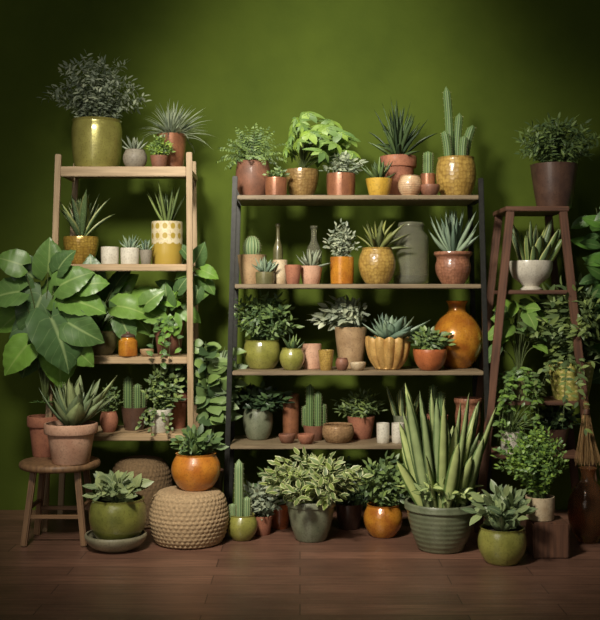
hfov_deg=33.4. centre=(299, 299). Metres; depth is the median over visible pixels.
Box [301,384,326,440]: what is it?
potted cactus
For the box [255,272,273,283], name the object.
pot
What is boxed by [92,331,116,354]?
pot
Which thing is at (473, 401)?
pot
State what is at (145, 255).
pot
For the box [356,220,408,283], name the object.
potted snake plant
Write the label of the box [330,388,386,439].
potted shrub
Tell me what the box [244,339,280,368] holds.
pot
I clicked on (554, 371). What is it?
pot
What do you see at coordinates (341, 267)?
pot
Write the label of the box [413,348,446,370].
pot
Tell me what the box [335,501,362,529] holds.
pot
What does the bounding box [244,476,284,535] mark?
potted succulent
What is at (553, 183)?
pot
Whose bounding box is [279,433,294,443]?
bowl
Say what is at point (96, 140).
pot
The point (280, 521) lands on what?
pot
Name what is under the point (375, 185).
pot
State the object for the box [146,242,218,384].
pothos
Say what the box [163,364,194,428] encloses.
potted herb
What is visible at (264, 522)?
pot
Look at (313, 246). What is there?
glass bottle
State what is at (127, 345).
jar
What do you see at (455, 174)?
pot
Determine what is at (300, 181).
pot
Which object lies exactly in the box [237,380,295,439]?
potted shrub
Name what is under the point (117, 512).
potted succulent
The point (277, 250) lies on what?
bottle
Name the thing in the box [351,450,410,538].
potted shrub
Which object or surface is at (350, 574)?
floor
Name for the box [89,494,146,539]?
pot
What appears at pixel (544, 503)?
pot
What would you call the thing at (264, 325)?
potted shrub
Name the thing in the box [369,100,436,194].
agave
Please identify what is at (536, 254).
potted snake plant
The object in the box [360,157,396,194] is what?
potted succulent
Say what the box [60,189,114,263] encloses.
potted snake plant
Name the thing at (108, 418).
pot
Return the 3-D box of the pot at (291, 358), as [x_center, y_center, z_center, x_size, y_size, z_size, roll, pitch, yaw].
[-0.041,0.304,5.155,0.130,0.114,0.130,0,0,0]
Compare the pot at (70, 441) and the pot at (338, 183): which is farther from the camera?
the pot at (338, 183)
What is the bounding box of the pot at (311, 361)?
[302,343,320,368]
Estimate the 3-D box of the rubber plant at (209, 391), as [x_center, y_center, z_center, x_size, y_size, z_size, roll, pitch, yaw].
[-0.429,0.689,5.202,0.310,0.982,0.265,0,0,-31]
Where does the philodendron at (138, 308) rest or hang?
on the ladder shelf at (73, 173)
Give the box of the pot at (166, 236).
[151,221,182,263]
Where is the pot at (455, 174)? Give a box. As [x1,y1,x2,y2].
[436,155,475,194]
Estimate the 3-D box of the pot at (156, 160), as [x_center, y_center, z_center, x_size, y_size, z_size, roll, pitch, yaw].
[-0.725,-0.709,5.145,0.093,0.066,0.093,0,0,0]
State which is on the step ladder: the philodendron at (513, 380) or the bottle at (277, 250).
the philodendron at (513, 380)
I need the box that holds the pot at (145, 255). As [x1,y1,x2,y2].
[139,250,152,263]
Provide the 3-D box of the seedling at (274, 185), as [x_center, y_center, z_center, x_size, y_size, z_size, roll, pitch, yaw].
[-0.123,-0.611,5.152,0.138,0.156,0.132,0,0,18]
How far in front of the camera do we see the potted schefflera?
5.23 m
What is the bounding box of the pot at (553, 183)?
[530,162,577,208]
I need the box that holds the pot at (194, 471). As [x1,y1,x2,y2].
[171,451,220,491]
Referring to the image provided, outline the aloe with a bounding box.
[147,181,185,263]
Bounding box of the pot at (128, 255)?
[120,247,139,263]
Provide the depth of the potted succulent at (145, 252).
5.11 m
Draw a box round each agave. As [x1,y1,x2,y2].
[39,375,116,465]
[362,313,429,369]
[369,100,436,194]
[429,209,478,283]
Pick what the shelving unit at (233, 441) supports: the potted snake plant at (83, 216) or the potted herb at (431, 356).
the potted herb at (431, 356)
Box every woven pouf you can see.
[112,455,172,528]
[148,485,228,548]
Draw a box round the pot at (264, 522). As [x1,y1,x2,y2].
[255,515,272,535]
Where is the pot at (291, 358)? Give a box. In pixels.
[279,347,304,369]
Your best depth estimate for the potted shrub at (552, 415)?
5.24 m
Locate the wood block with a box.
[526,515,568,558]
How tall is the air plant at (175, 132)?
0.395 m
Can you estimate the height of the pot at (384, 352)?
0.173 m
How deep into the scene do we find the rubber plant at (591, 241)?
5.30 m
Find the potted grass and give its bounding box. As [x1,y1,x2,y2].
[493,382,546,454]
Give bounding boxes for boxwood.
[491,424,568,521]
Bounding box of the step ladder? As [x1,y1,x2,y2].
[474,206,596,532]
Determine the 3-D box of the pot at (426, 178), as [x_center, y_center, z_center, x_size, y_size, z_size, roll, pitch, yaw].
[0.678,-0.601,5.300,0.080,0.135,0.080,0,0,0]
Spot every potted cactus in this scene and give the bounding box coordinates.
[121,376,146,430]
[227,460,257,540]
[238,236,265,283]
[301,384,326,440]
[420,151,435,194]
[427,384,447,420]
[436,87,475,194]
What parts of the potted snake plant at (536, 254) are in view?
pot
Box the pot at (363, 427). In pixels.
[347,415,374,439]
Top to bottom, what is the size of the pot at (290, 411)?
0.237 m
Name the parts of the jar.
lid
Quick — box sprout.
[100,383,124,432]
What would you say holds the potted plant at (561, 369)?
on the step ladder
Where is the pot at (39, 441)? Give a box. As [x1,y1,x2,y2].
[27,414,58,456]
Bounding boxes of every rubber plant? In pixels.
[185,339,247,491]
[571,208,599,472]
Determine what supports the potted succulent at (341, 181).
on the shelving unit at (233, 441)
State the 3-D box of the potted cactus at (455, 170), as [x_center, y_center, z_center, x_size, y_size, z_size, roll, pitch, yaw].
[0.817,-0.827,5.240,0.210,0.588,0.210,0,0,25]
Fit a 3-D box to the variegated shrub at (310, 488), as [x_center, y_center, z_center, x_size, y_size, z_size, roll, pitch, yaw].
[0.079,0.947,4.852,0.572,0.465,0.416,0,0,0]
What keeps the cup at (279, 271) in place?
on the shelving unit at (233, 441)
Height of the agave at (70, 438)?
0.422 m
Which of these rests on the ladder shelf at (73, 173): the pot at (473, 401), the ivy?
the ivy
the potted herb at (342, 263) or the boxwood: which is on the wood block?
the boxwood
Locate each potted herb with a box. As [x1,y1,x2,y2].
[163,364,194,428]
[322,219,361,283]
[406,325,456,370]
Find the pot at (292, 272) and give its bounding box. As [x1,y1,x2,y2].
[285,265,300,283]
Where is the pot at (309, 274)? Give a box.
[301,266,321,283]
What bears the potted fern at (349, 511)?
on the floor
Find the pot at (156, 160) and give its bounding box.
[150,155,167,165]
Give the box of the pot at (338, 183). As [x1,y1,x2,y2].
[326,172,354,194]
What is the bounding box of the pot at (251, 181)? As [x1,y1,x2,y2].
[236,160,269,194]
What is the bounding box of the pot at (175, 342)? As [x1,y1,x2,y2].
[155,322,184,354]
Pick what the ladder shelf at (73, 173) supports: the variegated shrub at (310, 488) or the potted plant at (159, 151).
the potted plant at (159, 151)
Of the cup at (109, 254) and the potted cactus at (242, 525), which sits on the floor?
the potted cactus at (242, 525)
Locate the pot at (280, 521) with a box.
[272,503,288,529]
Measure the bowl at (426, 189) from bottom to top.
0.058 m
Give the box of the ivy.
[135,364,185,435]
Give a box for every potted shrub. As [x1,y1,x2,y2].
[228,290,304,368]
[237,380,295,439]
[248,461,288,529]
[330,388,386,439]
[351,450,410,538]
[532,405,580,451]
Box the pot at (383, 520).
[363,502,402,538]
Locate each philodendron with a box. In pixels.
[65,254,166,354]
[488,298,553,443]
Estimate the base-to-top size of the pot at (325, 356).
0.104 m
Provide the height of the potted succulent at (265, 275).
0.145 m
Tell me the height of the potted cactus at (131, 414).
0.282 m
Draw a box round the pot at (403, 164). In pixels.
[380,154,416,194]
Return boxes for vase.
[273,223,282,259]
[393,221,428,283]
[434,301,481,368]
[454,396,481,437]
[567,466,599,543]
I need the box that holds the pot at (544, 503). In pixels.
[525,494,554,521]
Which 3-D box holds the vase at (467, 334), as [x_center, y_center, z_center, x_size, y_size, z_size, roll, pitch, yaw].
[0.834,0.182,5.310,0.272,0.358,0.272,0,0,0]
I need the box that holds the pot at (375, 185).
[366,177,391,194]
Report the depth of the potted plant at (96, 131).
5.17 m
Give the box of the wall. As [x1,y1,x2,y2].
[0,0,599,509]
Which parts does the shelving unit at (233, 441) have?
post, post, rail, post, post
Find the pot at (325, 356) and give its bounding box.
[318,350,333,370]
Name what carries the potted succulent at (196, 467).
on the woven pouf at (179, 518)
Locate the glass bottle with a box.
[306,225,321,283]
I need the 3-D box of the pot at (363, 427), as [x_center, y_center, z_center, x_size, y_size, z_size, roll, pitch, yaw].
[0.325,0.677,5.330,0.149,0.119,0.149,0,0,0]
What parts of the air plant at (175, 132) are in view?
pot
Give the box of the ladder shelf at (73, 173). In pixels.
[41,152,199,531]
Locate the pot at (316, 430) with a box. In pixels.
[303,425,322,440]
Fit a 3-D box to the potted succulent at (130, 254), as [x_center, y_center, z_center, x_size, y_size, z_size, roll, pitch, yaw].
[-0.881,-0.262,5.169,0.108,0.158,0.119,0,0,38]
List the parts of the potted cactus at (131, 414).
cactus stem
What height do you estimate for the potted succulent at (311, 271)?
0.184 m
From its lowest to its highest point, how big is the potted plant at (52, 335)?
1.097 m
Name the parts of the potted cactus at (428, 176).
cactus stem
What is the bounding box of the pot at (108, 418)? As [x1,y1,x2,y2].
[100,410,117,432]
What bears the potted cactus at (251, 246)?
on the shelving unit at (233, 441)
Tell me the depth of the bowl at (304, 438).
5.09 m
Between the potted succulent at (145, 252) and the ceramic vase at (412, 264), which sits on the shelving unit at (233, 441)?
the ceramic vase at (412, 264)
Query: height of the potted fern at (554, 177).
0.499 m
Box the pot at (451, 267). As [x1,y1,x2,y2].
[434,251,471,283]
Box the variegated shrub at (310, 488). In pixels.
[259,447,373,542]
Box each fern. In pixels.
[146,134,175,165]
[216,122,286,194]
[335,456,370,529]
[512,113,599,208]
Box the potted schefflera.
[283,111,360,194]
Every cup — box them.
[101,246,118,263]
[272,260,286,283]
[376,422,389,443]
[391,422,404,443]
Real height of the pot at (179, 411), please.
0.192 m
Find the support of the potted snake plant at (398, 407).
on the shelving unit at (233, 441)
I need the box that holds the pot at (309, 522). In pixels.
[286,501,335,542]
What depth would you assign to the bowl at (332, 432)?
5.12 m
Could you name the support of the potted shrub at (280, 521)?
on the floor
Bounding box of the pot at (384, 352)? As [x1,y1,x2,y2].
[365,335,410,369]
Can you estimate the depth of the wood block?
4.56 m
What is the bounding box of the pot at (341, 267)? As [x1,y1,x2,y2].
[330,256,353,283]
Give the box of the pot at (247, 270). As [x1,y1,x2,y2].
[238,254,265,283]
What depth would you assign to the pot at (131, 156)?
5.12 m
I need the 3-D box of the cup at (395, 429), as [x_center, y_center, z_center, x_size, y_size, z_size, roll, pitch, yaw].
[0.506,0.685,5.160,0.067,0.102,0.067,0,0,0]
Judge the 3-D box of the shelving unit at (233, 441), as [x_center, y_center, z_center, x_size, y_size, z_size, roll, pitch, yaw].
[0.295,0.275,5.260,1.377,1.810,0.362,0,0,0]
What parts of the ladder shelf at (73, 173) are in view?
post, rail, post, rail, rail, rail, rail, post, rail, post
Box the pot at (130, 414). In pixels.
[121,406,146,430]
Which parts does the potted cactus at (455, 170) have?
cactus stem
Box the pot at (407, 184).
[398,175,421,194]
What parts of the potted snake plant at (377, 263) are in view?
pot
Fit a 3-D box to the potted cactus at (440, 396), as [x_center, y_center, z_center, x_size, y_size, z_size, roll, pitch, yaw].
[0.718,0.590,5.280,0.127,0.293,0.127,0,0,0]
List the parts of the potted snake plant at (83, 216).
pot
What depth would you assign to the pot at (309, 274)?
5.16 m
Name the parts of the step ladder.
leg, leg, leg, leg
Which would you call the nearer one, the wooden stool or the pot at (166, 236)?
the wooden stool
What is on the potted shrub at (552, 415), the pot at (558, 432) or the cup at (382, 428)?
the pot at (558, 432)
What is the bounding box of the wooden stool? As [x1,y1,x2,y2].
[19,456,100,546]
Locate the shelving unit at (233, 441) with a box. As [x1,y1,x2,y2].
[224,176,491,531]
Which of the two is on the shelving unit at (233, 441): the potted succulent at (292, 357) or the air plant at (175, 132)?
the potted succulent at (292, 357)
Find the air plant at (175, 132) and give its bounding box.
[142,100,211,165]
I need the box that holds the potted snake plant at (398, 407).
[387,385,419,432]
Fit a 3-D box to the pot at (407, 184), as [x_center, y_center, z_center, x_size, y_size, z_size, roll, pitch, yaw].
[0.567,-0.587,5.155,0.124,0.106,0.124,0,0,0]
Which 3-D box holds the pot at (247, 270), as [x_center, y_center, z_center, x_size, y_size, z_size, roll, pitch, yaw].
[-0.254,-0.160,5.300,0.154,0.158,0.154,0,0,0]
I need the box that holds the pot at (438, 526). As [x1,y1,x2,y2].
[404,497,475,553]
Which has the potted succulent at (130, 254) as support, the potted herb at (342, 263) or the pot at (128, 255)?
the pot at (128, 255)
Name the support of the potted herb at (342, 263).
on the shelving unit at (233, 441)
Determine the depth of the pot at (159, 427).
5.11 m
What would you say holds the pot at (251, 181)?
on the potted fern at (250, 169)
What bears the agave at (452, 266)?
on the shelving unit at (233, 441)
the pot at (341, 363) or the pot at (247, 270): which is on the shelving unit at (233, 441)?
the pot at (341, 363)
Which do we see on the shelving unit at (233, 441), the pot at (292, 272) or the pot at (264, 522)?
the pot at (292, 272)
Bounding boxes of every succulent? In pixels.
[82,470,153,539]
[119,235,140,263]
[122,135,147,165]
[137,239,153,263]
[170,423,228,491]
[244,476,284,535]
[252,256,278,283]
[296,249,329,283]
[307,294,370,368]
[319,150,367,194]
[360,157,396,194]
[396,383,496,553]
[461,479,536,565]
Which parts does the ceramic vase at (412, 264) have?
lid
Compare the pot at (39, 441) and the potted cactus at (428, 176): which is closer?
the pot at (39, 441)
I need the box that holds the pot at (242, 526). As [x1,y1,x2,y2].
[227,512,257,540]
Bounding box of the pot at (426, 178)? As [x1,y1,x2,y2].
[420,173,435,194]
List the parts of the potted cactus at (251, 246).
cactus stem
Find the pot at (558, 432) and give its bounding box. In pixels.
[537,427,569,451]
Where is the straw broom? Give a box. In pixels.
[574,396,599,465]
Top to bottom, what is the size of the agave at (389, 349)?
0.298 m
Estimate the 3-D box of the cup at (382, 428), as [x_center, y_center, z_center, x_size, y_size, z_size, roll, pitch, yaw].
[0.428,0.685,5.160,0.067,0.102,0.067,0,0,0]
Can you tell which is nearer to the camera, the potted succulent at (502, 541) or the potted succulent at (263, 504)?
the potted succulent at (502, 541)
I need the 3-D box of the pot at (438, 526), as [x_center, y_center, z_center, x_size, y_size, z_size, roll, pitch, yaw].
[0.668,1.066,4.740,0.346,0.229,0.346,0,0,0]
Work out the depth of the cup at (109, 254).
5.13 m
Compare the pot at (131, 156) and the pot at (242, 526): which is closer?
the pot at (242, 526)
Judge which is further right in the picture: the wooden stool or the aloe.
the aloe
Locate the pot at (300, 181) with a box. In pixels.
[285,168,318,194]
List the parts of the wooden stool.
leg, leg, seat, leg, leg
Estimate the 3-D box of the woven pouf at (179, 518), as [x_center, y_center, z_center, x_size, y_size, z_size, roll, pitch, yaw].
[-0.541,1.051,4.870,0.392,0.262,0.392,0,0,0]
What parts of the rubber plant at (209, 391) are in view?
pot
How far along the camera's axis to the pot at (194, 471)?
4.78 m
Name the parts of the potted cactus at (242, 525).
cactus stem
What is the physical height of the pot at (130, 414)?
0.120 m
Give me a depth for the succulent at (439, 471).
4.67 m
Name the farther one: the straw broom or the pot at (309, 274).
the pot at (309, 274)
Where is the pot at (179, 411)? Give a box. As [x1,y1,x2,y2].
[169,392,186,428]
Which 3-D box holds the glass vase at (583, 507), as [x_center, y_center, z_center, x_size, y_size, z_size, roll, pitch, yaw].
[1.405,0.999,4.880,0.196,0.362,0.196,0,0,0]
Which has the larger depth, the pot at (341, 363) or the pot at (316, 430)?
the pot at (316, 430)
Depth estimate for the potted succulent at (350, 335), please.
5.25 m
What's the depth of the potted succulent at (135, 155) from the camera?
5.13 m
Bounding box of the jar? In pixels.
[118,332,137,356]
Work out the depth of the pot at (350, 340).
5.24 m
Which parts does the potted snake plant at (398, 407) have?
pot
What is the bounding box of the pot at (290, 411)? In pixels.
[282,393,298,438]
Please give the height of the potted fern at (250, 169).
0.401 m
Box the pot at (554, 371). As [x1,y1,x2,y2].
[547,360,594,400]
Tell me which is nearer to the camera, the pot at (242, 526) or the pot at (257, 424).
the pot at (242, 526)
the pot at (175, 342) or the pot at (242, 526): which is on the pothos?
the pot at (175, 342)
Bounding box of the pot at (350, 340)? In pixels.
[335,326,366,368]
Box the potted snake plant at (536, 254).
[509,220,561,289]
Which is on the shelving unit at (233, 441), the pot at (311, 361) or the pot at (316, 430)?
the pot at (311, 361)
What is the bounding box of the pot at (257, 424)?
[243,408,272,439]
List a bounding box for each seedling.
[262,166,289,194]
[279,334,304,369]
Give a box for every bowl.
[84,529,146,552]
[140,349,153,356]
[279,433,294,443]
[298,433,313,443]
[322,422,353,443]
[350,361,365,370]
[421,184,439,194]
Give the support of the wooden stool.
on the floor
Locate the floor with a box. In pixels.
[0,510,599,619]
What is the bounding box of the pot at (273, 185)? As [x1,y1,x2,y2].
[265,177,286,194]
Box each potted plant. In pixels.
[0,237,109,456]
[37,49,151,165]
[510,273,599,435]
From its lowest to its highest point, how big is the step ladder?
1.660 m
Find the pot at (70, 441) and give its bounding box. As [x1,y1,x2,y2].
[44,420,97,465]
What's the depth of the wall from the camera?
5.62 m
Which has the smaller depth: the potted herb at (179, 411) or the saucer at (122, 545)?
the saucer at (122, 545)
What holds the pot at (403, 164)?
on the shelving unit at (233, 441)
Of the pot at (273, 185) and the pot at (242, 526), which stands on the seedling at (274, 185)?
the pot at (273, 185)
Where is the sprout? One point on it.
(109, 417)
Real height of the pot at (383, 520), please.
0.161 m
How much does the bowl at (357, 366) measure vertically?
0.043 m
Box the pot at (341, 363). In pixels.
[335,358,348,370]
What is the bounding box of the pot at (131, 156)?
[123,148,146,165]
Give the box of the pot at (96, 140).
[71,116,121,165]
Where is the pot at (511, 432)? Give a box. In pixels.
[501,430,520,454]
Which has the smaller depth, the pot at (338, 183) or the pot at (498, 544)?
the pot at (498, 544)
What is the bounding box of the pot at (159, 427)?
[148,408,171,432]
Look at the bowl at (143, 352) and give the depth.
5.10 m
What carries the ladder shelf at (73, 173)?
on the floor
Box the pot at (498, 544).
[478,523,526,565]
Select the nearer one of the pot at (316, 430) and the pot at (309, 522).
the pot at (309, 522)

